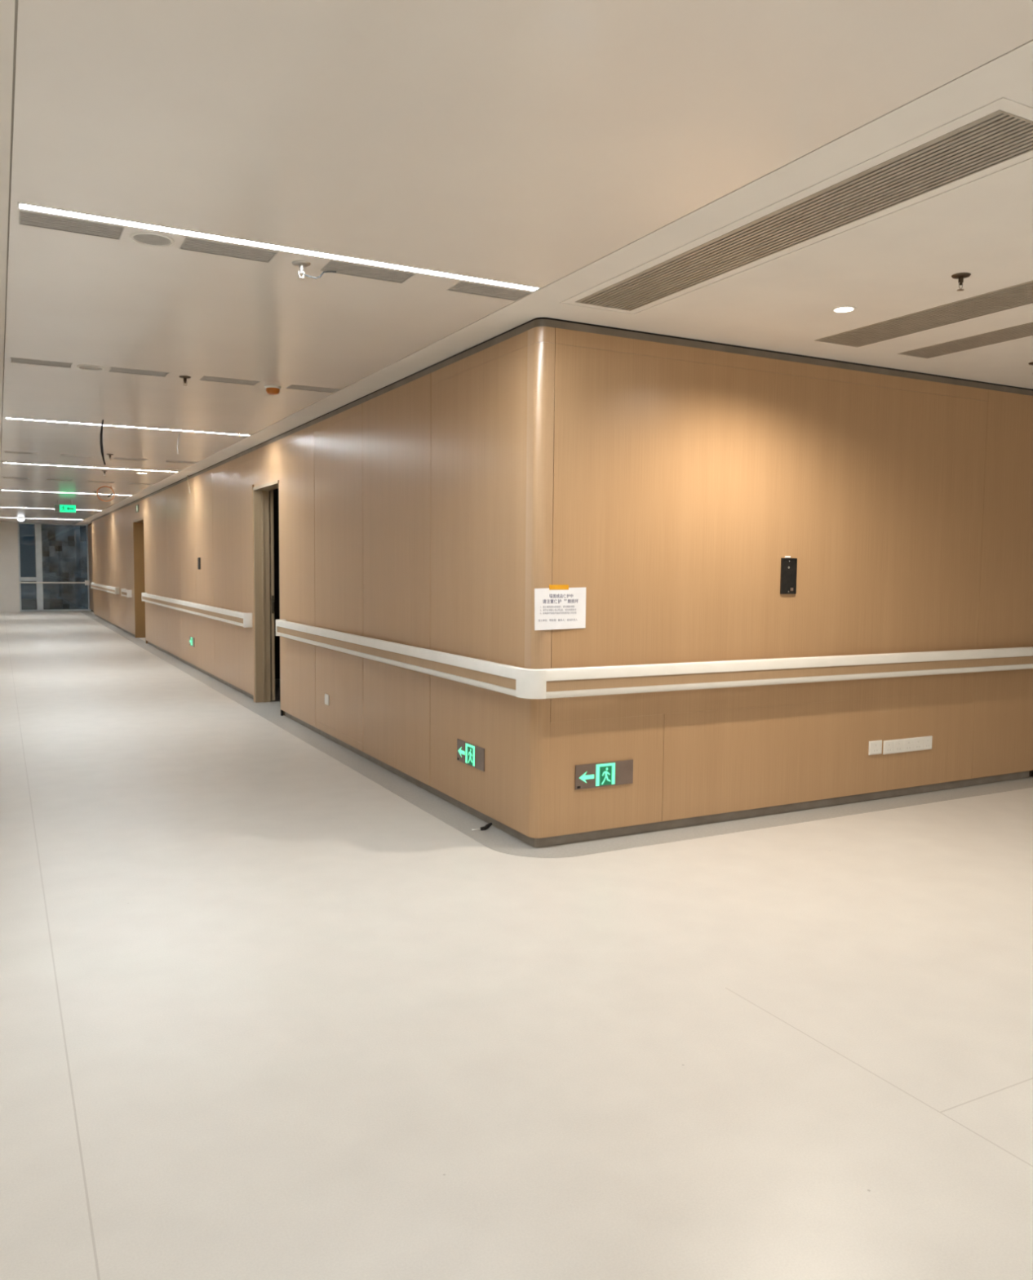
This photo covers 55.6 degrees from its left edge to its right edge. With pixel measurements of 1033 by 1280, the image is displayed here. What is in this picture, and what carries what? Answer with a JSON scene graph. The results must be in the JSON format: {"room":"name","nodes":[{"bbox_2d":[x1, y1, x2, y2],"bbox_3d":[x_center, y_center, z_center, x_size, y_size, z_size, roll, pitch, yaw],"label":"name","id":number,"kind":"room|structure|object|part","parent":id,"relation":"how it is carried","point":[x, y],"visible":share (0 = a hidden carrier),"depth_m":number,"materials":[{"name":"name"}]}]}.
{"room":"hospital interior","nodes":[
{"label":"hospital interior","id":0,"kind":"room"},
{"bbox_2d":[0,521,19,612],"bbox_3d":[-15.502,-2.192,29.439,0.920,2.700,0.580,-2,5,-28],"label":"wall","id":1,"kind":"structure","parent":0,"point":[9,555],"depth_m":29.28,"materials":[{"name":"paint"}]},
{"bbox_2d":[19,610,85,612],"bbox_3d":[-14.284,-0.877,30.120,1.860,0.002,0.500,-2,5,-28],"label":"trim","id":2,"kind":"structure","parent":1,"relation":"attached to","point":[67,611],"depth_m":29.86,"materials":[{"name":"plastic"}]},
{"bbox_2d":[17,522,91,611],"bbox_3d":[-14.297,-2.238,30.229,2.090,2.700,0.210,-2,5,-28],"label":"window","id":3,"kind":"structure","parent":1,"relation":"in","point":[38,578],"depth_m":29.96,"materials":[{"name":"glass"}]},
{"bbox_2d":[18,580,89,585],"bbox_3d":[-14.214,-1.760,30.089,1.980,0.150,0.100,-2,5,-28],"label":"guard rail","id":4,"kind":"object","parent":1,"relation":"attached to","point":[86,582],"visible":1,"depth_m":30.15,"materials":[{"name":"plastic"}]},
{"bbox_3d":[-14.241,-1.760,30.086,1.930,0.044,0.044,-2,5,-28],"label":"rail","id":5,"kind":"part","parent":4,"relation":"part of","materials":[{"name":"plastic"}]},
{"bbox_2d":[21,598,64,609],"bbox_3d":[-17.307,-1.264,37.803,16.000,0.200,15.680,-2,5,-28],"label":"floor","id":6,"kind":"structure","parent":0,"point":[26,603],"depth_m":37.59,"materials":[{"name":"grey"}]},
{"bbox_2d":[262,701,280,711],"bbox_3d":[-2.402,0.697,10.064,0.210,0.001,1.020,-2,5,-28],"label":"floor","id":7,"kind":"structure","parent":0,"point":[276,705],"depth_m":10.26,"materials":[{"name":"tile"}]},
{"bbox_2d":[273,488,279,679],"bbox_3d":[-1.299,-0.733,11.265,3.144,2.700,4.100,-2,5,-28],"label":"wall","id":8,"kind":"structure","parent":0,"point":[276,504],"depth_m":12.53,"materials":[{"name":"grey"}]},
{"bbox_2d":[88,326,555,838],"bbox_3d":[-6.585,-1.262,17.836,0.285,2.700,29.100,-2,5,-28],"label":"wall","id":9,"kind":"structure","parent":0,"point":[419,513],"depth_m":6.58,"materials":[{"name":"brown wood"}]},
{"bbox_2d":[90,582,119,594],"bbox_3d":[-10.419,-1.317,24.677,0.094,0.156,6.450,-2,5,-28],"label":"handrail","id":10,"kind":"object","parent":9,"relation":"attached to","point":[111,589],"visible":1,"depth_m":23.64,"materials":[{"name":"plastic"}]},
{"bbox_2d":[120,588,132,597],"bbox_3d":[-8.100,-0.977,20.311,0.094,0.156,1.100,-2,5,-28],"label":"handrail","id":11,"kind":"object","parent":9,"relation":"attached to","point":[126,593],"visible":1,"depth_m":19.89,"materials":[{"name":"plastic"}]},
{"bbox_3d":[-8.117,-0.977,20.302,0.052,0.150,1.060,-2,5,-28],"label":"rail","id":12,"kind":"part","parent":11,"relation":"part of","materials":[{"name":"plastic"}]},
{"bbox_2d":[135,504,138,512],"bbox_3d":[-7.268,-2.517,18.738,0.016,0.140,0.340,-2,5,-28],"label":"door sign","id":13,"kind":"object","parent":9,"relation":"attached to","point":[137,505],"visible":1,"depth_m":18.70,"materials":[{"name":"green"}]},
{"bbox_2d":[133,517,147,643],"bbox_3d":[-7.113,-1.156,18.858,0.300,2.330,1.620,-2,5,-28],"label":"door","id":14,"kind":"structure","parent":9,"relation":"in","point":[138,524],"depth_m":19.50,"materials":[{"name":"brown wood"}]},
{"bbox_2d":[94,613,253,699],"bbox_3d":[-7.399,-0.047,19.218,0.015,0.058,19.870,-2,5,-28],"label":"baseboard","id":15,"kind":"structure","parent":9,"relation":"attached to","point":[224,682],"depth_m":13.80,"materials":[{"name":"grey metal"}]},
{"bbox_2d":[189,635,194,647],"bbox_3d":[-4.585,0.023,13.812,0.009,0.130,0.365,-2,5,-28],"label":"exit sign","id":16,"kind":"object","parent":9,"relation":"attached to","point":[191,638],"visible":1,"depth_m":13.79,"materials":[{"name":"green plastic"}]},
{"bbox_2d":[141,592,252,627],"bbox_3d":[-4.831,-0.498,14.157,0.094,0.156,8.370,-2,5,-28],"label":"handrail","id":17,"kind":"object","parent":9,"relation":"attached to","point":[237,618],"visible":1,"depth_m":12.46,"materials":[{"name":"plastic"}]},
{"bbox_2d":[197,557,200,569],"bbox_3d":[-4.267,-1.029,13.150,0.012,0.160,0.150,-2,5,-28],"label":"wall switch","id":18,"kind":"object","parent":9,"relation":"attached to","point":[198,558],"visible":1,"depth_m":13.12,"materials":[{"name":"black plastic"}]},
{"bbox_2d":[251,480,284,715],"bbox_3d":[-2.694,-0.486,10.412,0.210,2.305,2.090,-2,5,-28],"label":"door","id":19,"kind":"structure","parent":9,"relation":"in","point":[262,495],"depth_m":10.37,"materials":[{"name":"brown wood"}]},
{"bbox_3d":[-2.791,-0.485,10.387,0.014,2.305,0.055,-2,5,-28],"label":"casing","id":20,"kind":"part","parent":19,"relation":"part of","materials":[{"name":"brown wood"}]},
{"bbox_3d":[-2.599,-0.378,10.429,0.022,0.190,0.004,-2,5,-28],"label":"lock plate","id":21,"kind":"part","parent":19,"relation":"part of","materials":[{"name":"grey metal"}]},
{"bbox_2d":[324,693,328,705],"bbox_3d":[-1.583,0.496,8.159,0.012,0.088,0.100,-2,5,-28],"label":"wall socket","id":22,"kind":"object","parent":9,"relation":"attached to","point":[326,696],"visible":1,"depth_m":8.14,"materials":[{"name":"white plastic"}]},
{"bbox_2d":[457,738,484,771],"bbox_3d":[-0.269,0.666,5.686,0.009,0.130,0.365,-2,5,-28],"label":"exit sign","id":23,"kind":"object","parent":9,"relation":"attached to","point":[473,755],"visible":1,"depth_m":5.67,"materials":[{"name":"green"}]},
{"bbox_2d":[91,317,1032,521],"bbox_3d":[-2.040,-2.585,18.387,8.901,0.034,26.001,-2,5,-28],"label":"trim","id":24,"kind":"structure","parent":9,"relation":"attached to","point":[539,322],"depth_m":5.76,"materials":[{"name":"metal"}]},
{"bbox_2d":[0,610,1032,1279],"bbox_3d":[-4.430,0.474,13.554,18.000,0.100,39.300,-2,5,-28],"label":"floor","id":25,"kind":"structure","parent":0,"point":[266,1013],"depth_m":3.12,"materials":[{"name":"plastic"}]},
{"bbox_2d":[0,0,1032,524],"bbox_3d":[-4.404,-2.283,13.353,18.000,0.030,39.300,-2,5,-28],"label":"ceiling","id":26,"kind":"structure","parent":0,"point":[531,143],"depth_m":3.23,"materials":[{"name":"paint"}]},
{"bbox_2d":[2,476,29,479],"bbox_3d":[-7.302,-2.373,14.267,0.348,0.026,0.155,-2,5,-28],"label":"ceiling vent","id":27,"kind":"object","parent":26,"relation":"in","point":[2,477],"visible":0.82,"depth_m":14.27,"materials":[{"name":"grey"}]},
{"bbox_2d":[16,517,25,521],"bbox_3d":[-13.460,-3.267,26.570,0.210,0.100,0.210,-2,5,-28],"label":"dome lamp","id":28,"kind":"object","parent":26,"relation":"attached to","point":[20,519],"visible":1,"depth_m":26.50,"materials":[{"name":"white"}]},
{"bbox_3d":[-13.460,-3.267,26.570,0.190,0.100,0.190,-2,5,-28],"label":"lamp shade","id":29,"kind":"part","parent":28,"relation":"part of","materials":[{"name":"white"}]},
{"bbox_2d":[4,451,39,454],"bbox_3d":[-5.580,-2.121,11.025,0.348,0.026,0.155,-2,5,-28],"label":"ceiling vent","id":30,"kind":"object","parent":26,"relation":"in","point":[4,451],"visible":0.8,"depth_m":11.03,"materials":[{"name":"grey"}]},
{"bbox_2d":[9,357,72,368],"bbox_3d":[-2.956,-1.736,6.087,0.348,0.026,0.155,-2,5,-28],"label":"ceiling vent","id":31,"kind":"object","parent":26,"relation":"in","point":[11,359],"visible":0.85,"depth_m":6.09,"materials":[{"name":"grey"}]},
{"bbox_2d":[45,479,72,480],"bbox_3d":[-6.798,-2.388,14.534,0.354,0.026,0.155,-2,5,-28],"label":"ceiling vent","id":32,"kind":"object","parent":26,"relation":"in","point":[46,479],"visible":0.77,"depth_m":14.57,"materials":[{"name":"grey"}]},
{"bbox_2d":[0,489,128,495],"bbox_3d":[-7.841,-2.589,17.112,2.079,0.032,0.061,-2,5,-28],"label":"recessed light","id":33,"kind":"object","parent":26,"relation":"in","point":[1,490],"visible":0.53,"depth_m":17.09,"materials":[{"name":"white plastic"}]},
{"bbox_2d":[54,499,75,512],"bbox_3d":[-8.811,-2.608,19.099,0.380,0.240,0.030,-2,5,-28],"label":"exit sign","id":34,"kind":"object","parent":26,"relation":"hanging from","point":[58,508],"visible":1,"depth_m":19.09,"materials":[{"name":"green plastic"}]},
{"bbox_2d":[18,210,124,239],"bbox_3d":[-1.646,-1.544,3.620,0.348,0.026,0.155,-2,5,-28],"label":"ceiling vent","id":35,"kind":"object","parent":26,"relation":"in","point":[28,219],"visible":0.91,"depth_m":3.62,"materials":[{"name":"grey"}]},
{"bbox_2d":[59,454,93,457],"bbox_3d":[-5.076,-2.135,11.291,0.354,0.026,0.155,-2,5,-28],"label":"ceiling vent","id":36,"kind":"object","parent":26,"relation":"in","point":[60,455],"visible":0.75,"depth_m":11.30,"materials":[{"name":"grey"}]},
{"bbox_2d":[5,462,172,471],"bbox_3d":[-5.456,-2.239,12.623,2.079,0.032,0.061,-2,5,-28],"label":"recessed light","id":37,"kind":"object","parent":26,"relation":"in","point":[6,463],"visible":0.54,"depth_m":12.60,"materials":[{"name":"white plastic"}]},
{"bbox_2d":[76,364,104,370],"bbox_3d":[-2.706,-1.729,6.217,0.159,0.006,0.159,-2,5,-28],"label":"ceiling speaker","id":38,"kind":"object","parent":26,"relation":"attached to","point":[91,367],"visible":1,"depth_m":6.21,"materials":[{"name":"white plastic"}]},
{"bbox_2d":[79,365,102,369],"bbox_3d":[-2.706,-1.729,6.217,0.134,0.005,0.134,2,4,17],"label":"grille","id":39,"kind":"object","parent":38,"relation":"attached to","point":[86,367],"depth_m":6.21,"materials":[{"name":"white metal"}]},
{"bbox_2d":[88,480,114,483],"bbox_3d":[-6.287,-2.403,14.804,0.371,0.026,0.155,-2,5,-28],"label":"ceiling vent","id":40,"kind":"object","parent":26,"relation":"in","point":[88,481],"visible":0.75,"depth_m":14.83,"materials":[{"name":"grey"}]},
{"bbox_2d":[99,419,105,464],"bbox_3d":[-3.583,-1.711,8.466,0.045,0.387,0.024,-2,5,-28],"label":"hanging cable","id":41,"kind":"object","parent":26,"relation":"hanging from","point":[102,424],"visible":1,"depth_m":8.46,"materials":[{"name":"black plastic"}]},
{"bbox_2d":[96,485,114,501],"bbox_3d":[-6.498,-2.316,15.470,0.262,0.254,0.041,-2,5,-28],"label":"cable coil","id":42,"kind":"object","parent":26,"relation":"hanging from","point":[110,495],"visible":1,"depth_m":15.47,"materials":[{"name":"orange plastic"}]},
{"bbox_2d":[4,417,249,435],"bbox_3d":[-3.477,-1.949,8.896,2.079,0.032,0.061,-2,5,-28],"label":"recessed light","id":43,"kind":"object","parent":26,"relation":"in","point":[5,417],"visible":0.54,"depth_m":8.87,"materials":[{"name":"white plastic"}]},
{"bbox_2d":[112,457,146,460],"bbox_3d":[-4.565,-2.150,11.562,0.371,0.026,0.155,-2,5,-28],"label":"ceiling vent","id":44,"kind":"object","parent":26,"relation":"in","point":[114,457],"visible":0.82,"depth_m":11.58,"materials":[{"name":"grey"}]},
{"bbox_2d":[108,367,168,377],"bbox_3d":[-2.453,-1.751,6.353,0.354,0.026,0.155,-2,5,-28],"label":"ceiling vent","id":45,"kind":"object","parent":26,"relation":"in","point":[112,369],"visible":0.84,"depth_m":6.36,"materials":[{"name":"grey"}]},
{"bbox_2d":[128,482,153,484],"bbox_3d":[-5.779,-2.418,15.073,0.352,0.026,0.155,-2,5,-28],"label":"ceiling vent","id":46,"kind":"object","parent":26,"relation":"in","point":[130,482],"visible":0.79,"depth_m":15.07,"materials":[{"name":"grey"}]},
{"bbox_2d":[129,231,173,246],"bbox_3d":[-1.399,-1.537,3.757,0.159,0.006,0.159,-2,5,-28],"label":"ceiling speaker","id":47,"kind":"object","parent":26,"relation":"attached to","point":[149,238],"visible":1,"depth_m":3.75,"materials":[{"name":"white plastic"}]},
{"bbox_2d":[133,234,170,244],"bbox_3d":[-1.399,-1.538,3.757,0.134,0.005,0.134,2,4,17],"label":"grille","id":48,"kind":"object","parent":47,"relation":"attached to","point":[145,239],"depth_m":3.75,"materials":[{"name":"white metal"}]},
{"bbox_2d":[164,460,196,463],"bbox_3d":[-4.057,-2.165,11.830,0.352,0.026,0.155,-2,5,-28],"label":"ceiling vent","id":49,"kind":"object","parent":26,"relation":"in","point":[166,460],"visible":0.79,"depth_m":11.82,"materials":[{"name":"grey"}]},
{"bbox_2d":[178,375,191,386],"bbox_3d":[-2.204,-1.717,6.502,0.076,0.062,0.076,-2,5,-28],"label":"sprinkler","id":50,"kind":"object","parent":26,"relation":"attached to","point":[184,377],"visible":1,"depth_m":6.49,"materials":[{"name":"grey metal"}]},
{"bbox_2d":[179,237,278,262],"bbox_3d":[-1.142,-1.559,3.886,0.354,0.026,0.155,-2,5,-28],"label":"ceiling vent","id":51,"kind":"object","parent":26,"relation":"in","point":[188,244],"visible":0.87,"depth_m":3.89,"materials":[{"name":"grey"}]},
{"bbox_2d":[199,376,260,385],"bbox_3d":[-1.942,-1.766,6.623,0.371,0.026,0.155,-2,5,-28],"label":"ceiling vent","id":52,"kind":"object","parent":26,"relation":"in","point":[204,378],"visible":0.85,"depth_m":6.63,"materials":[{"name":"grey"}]},
{"bbox_2d":[264,385,280,395],"bbox_3d":[-1.702,-1.741,6.829,0.112,0.052,0.112,-2,5,-28],"label":"smoke detector","id":53,"kind":"object","parent":26,"relation":"attached to","point":[270,389],"visible":1,"depth_m":6.79,"materials":[{"name":"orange plastic"}]},
{"bbox_2d":[17,202,540,291],"bbox_3d":[-0.825,-1.560,3.905,2.079,0.032,0.061,-2,5,-28],"label":"recessed light","id":54,"kind":"object","parent":26,"relation":"in","point":[20,206],"visible":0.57,"depth_m":3.82,"materials":[{"name":"white plastic"}]},
{"bbox_2d":[285,384,340,392],"bbox_3d":[-1.434,-1.780,6.892,0.352,0.026,0.155,-2,5,-28],"label":"ceiling vent","id":55,"kind":"object","parent":26,"relation":"in","point":[291,386],"visible":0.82,"depth_m":6.90,"materials":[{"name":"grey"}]},
{"bbox_2d":[292,260,336,279],"bbox_3d":[-0.840,-1.527,4.069,0.188,0.062,0.076,-2,5,-28],"label":"sprinkler","id":56,"kind":"object","parent":26,"relation":"attached to","point":[300,264],"visible":1,"depth_m":4.04,"materials":[{"name":"silver metal"}]},
{"bbox_3d":[-0.889,-1.532,4.043,0.020,0.032,0.020,-2,5,-28],"label":"stem","id":57,"kind":"part","parent":56,"relation":"part of","materials":[{"name":"silver metal"}]},
{"bbox_2d":[320,260,415,283],"bbox_3d":[-0.631,-1.573,4.157,0.371,0.026,0.155,-2,5,-28],"label":"ceiling vent","id":58,"kind":"object","parent":26,"relation":"in","point":[341,268],"visible":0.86,"depth_m":4.16,"materials":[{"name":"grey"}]},
{"bbox_2d":[446,281,531,301],"bbox_3d":[-0.123,-1.588,4.425,0.352,0.026,0.155,-2,5,-28],"label":"ceiling vent","id":59,"kind":"object","parent":26,"relation":"in","point":[462,286],"visible":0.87,"depth_m":4.43,"materials":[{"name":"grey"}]},
{"bbox_2d":[0,0,1032,497],"bbox_3d":[-5.536,-2.243,12.755,2.118,0.009,39.300,-2,5,-28],"label":"trim","id":60,"kind":"structure","parent":26,"relation":"attached to","point":[15,1],"depth_m":3.07,"materials":[{"name":"beige"}]},
{"bbox_2d":[560,97,1032,315],"bbox_3d":[0.928,-1.512,3.688,0.422,0.003,2.304,-2,5,-28],"label":"trim","id":61,"kind":"structure","parent":26,"relation":"attached to","point":[1002,98],"depth_m":3.35,"materials":[{"name":"paint"}]},
{"bbox_2d":[575,109,1032,311],"bbox_3d":[0.929,-1.537,3.688,0.312,0.052,2.205,-2,5,-28],"label":"ceiling vent","id":62,"kind":"object","parent":26,"relation":"in","point":[1000,136],"visible":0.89,"depth_m":3.35,"materials":[{"name":"metal"}]},
{"bbox_2d":[831,306,857,312],"bbox_3d":[1.563,-1.579,4.669,0.114,0.008,0.114,-2,5,-28],"label":"recessed light","id":63,"kind":"object","parent":26,"relation":"in","point":[842,308],"visible":1,"depth_m":4.66,"materials":[{"name":"white plastic"}]},
{"bbox_2d":[815,280,1032,347],"bbox_3d":[2.275,-1.577,4.403,0.322,0.052,2.210,-2,5,-28],"label":"ceiling vent","id":64,"kind":"object","parent":26,"relation":"in","point":[1020,295],"visible":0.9,"depth_m":4.79,"materials":[{"name":"metal"}]},
{"bbox_2d":[951,272,971,291],"bbox_3d":[1.872,-1.505,4.122,0.076,0.062,0.076,-2,5,-28],"label":"sprinkler","id":65,"kind":"object","parent":26,"relation":"attached to","point":[961,276],"visible":1,"depth_m":4.11,"materials":[{"name":"grey metal"}]},
{"bbox_3d":[1.872,-1.512,4.122,0.020,0.032,0.020,-2,5,-28],"label":"stem","id":66,"kind":"part","parent":65,"relation":"part of","materials":[{"name":"grey metal"}]},
{"bbox_2d":[897,322,1032,358],"bbox_3d":[2.812,-1.593,4.689,0.247,0.052,2.213,-2,5,-28],"label":"ceiling vent","id":67,"kind":"object","parent":26,"relation":"in","point":[1026,330],"visible":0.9,"depth_m":5.31,"materials":[{"name":"metal"}]},
{"bbox_2d":[80,610,1032,857],"bbox_3d":[-2.829,-0.018,19.823,9.085,0.002,29.285,-2,5,-28],"label":"trim","id":68,"kind":"structure","parent":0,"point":[493,837],"depth_m":6.05,"materials":[{"name":"plastic"}]},
{"bbox_2d":[471,822,492,830],"bbox_3d":[-0.188,1.038,5.431,0.120,0.034,0.034,-1,5,-24],"label":"cable","id":69,"kind":"object","parent":68,"relation":"on","point":[488,825],"visible":1,"depth_m":5.43,"materials":[{"name":"black plastic"}]},
{"bbox_2d":[549,328,1032,836],"bbox_3d":[4.026,-0.382,7.140,8.807,2.700,0.200,-2,5,-28],"label":"wall","id":70,"kind":"structure","parent":0,"point":[685,477],"depth_m":5.69,"materials":[{"name":"brown wood"}]},
{"bbox_2d":[534,584,586,630],"bbox_3d":[0.225,-0.168,5.021,0.308,0.231,0.010,-2,5,-30],"label":"paper notice","id":71,"kind":"object","parent":70,"relation":"attached to","point":[558,606],"visible":1,"depth_m":5.02,"materials":[{"name":"white paper"}]},
{"bbox_2d":[575,759,633,790],"bbox_3d":[0.470,0.717,5.218,0.365,0.130,0.009,-2,5,-28],"label":"exit sign","id":72,"kind":"object","parent":70,"relation":"attached to","point":[618,772],"visible":1,"depth_m":5.21,"materials":[{"name":"green"}]},
{"bbox_2d":[275,619,1032,698],"bbox_3d":[2.817,-0.059,9.137,8.894,0.156,4.994,-2,5,-28],"label":"handrail","id":73,"kind":"object","parent":70,"relation":"attached to","point":[521,682],"visible":1,"depth_m":5.68,"materials":[{"name":"plastic"}]},
{"bbox_2d":[284,711,1032,847],"bbox_3d":[2.797,0.768,9.352,8.770,0.058,5.030,-2,5,-28],"label":"baseboard","id":74,"kind":"structure","parent":70,"relation":"attached to","point":[645,828],"depth_m":5.91,"materials":[{"name":"grey metal"}]},
{"bbox_2d":[780,555,797,594],"bbox_3d":[1.595,-0.380,5.727,0.115,0.222,0.015,-2,5,-28],"label":"control box","id":75,"kind":"object","parent":70,"relation":"attached to","point":[788,566],"visible":1,"depth_m":5.72,"materials":[{"name":"black plastic"}]},
{"bbox_2d":[868,740,882,755],"bbox_3d":[2.262,0.678,6.166,0.112,0.088,0.011,-2,5,-28],"label":"wall socket","id":76,"kind":"object","parent":70,"relation":"attached to","point":[875,747],"visible":1,"depth_m":6.16,"materials":[{"name":"white plastic"}]},
{"bbox_2d":[883,735,933,754],"bbox_3d":[2.518,0.675,6.302,0.453,0.089,0.011,-2,5,-28],"label":"wall socket","id":77,"kind":"object","parent":70,"relation":"attached to","point":[916,744],"visible":1,"depth_m":6.29,"materials":[{"name":"white plastic"}]}
]}

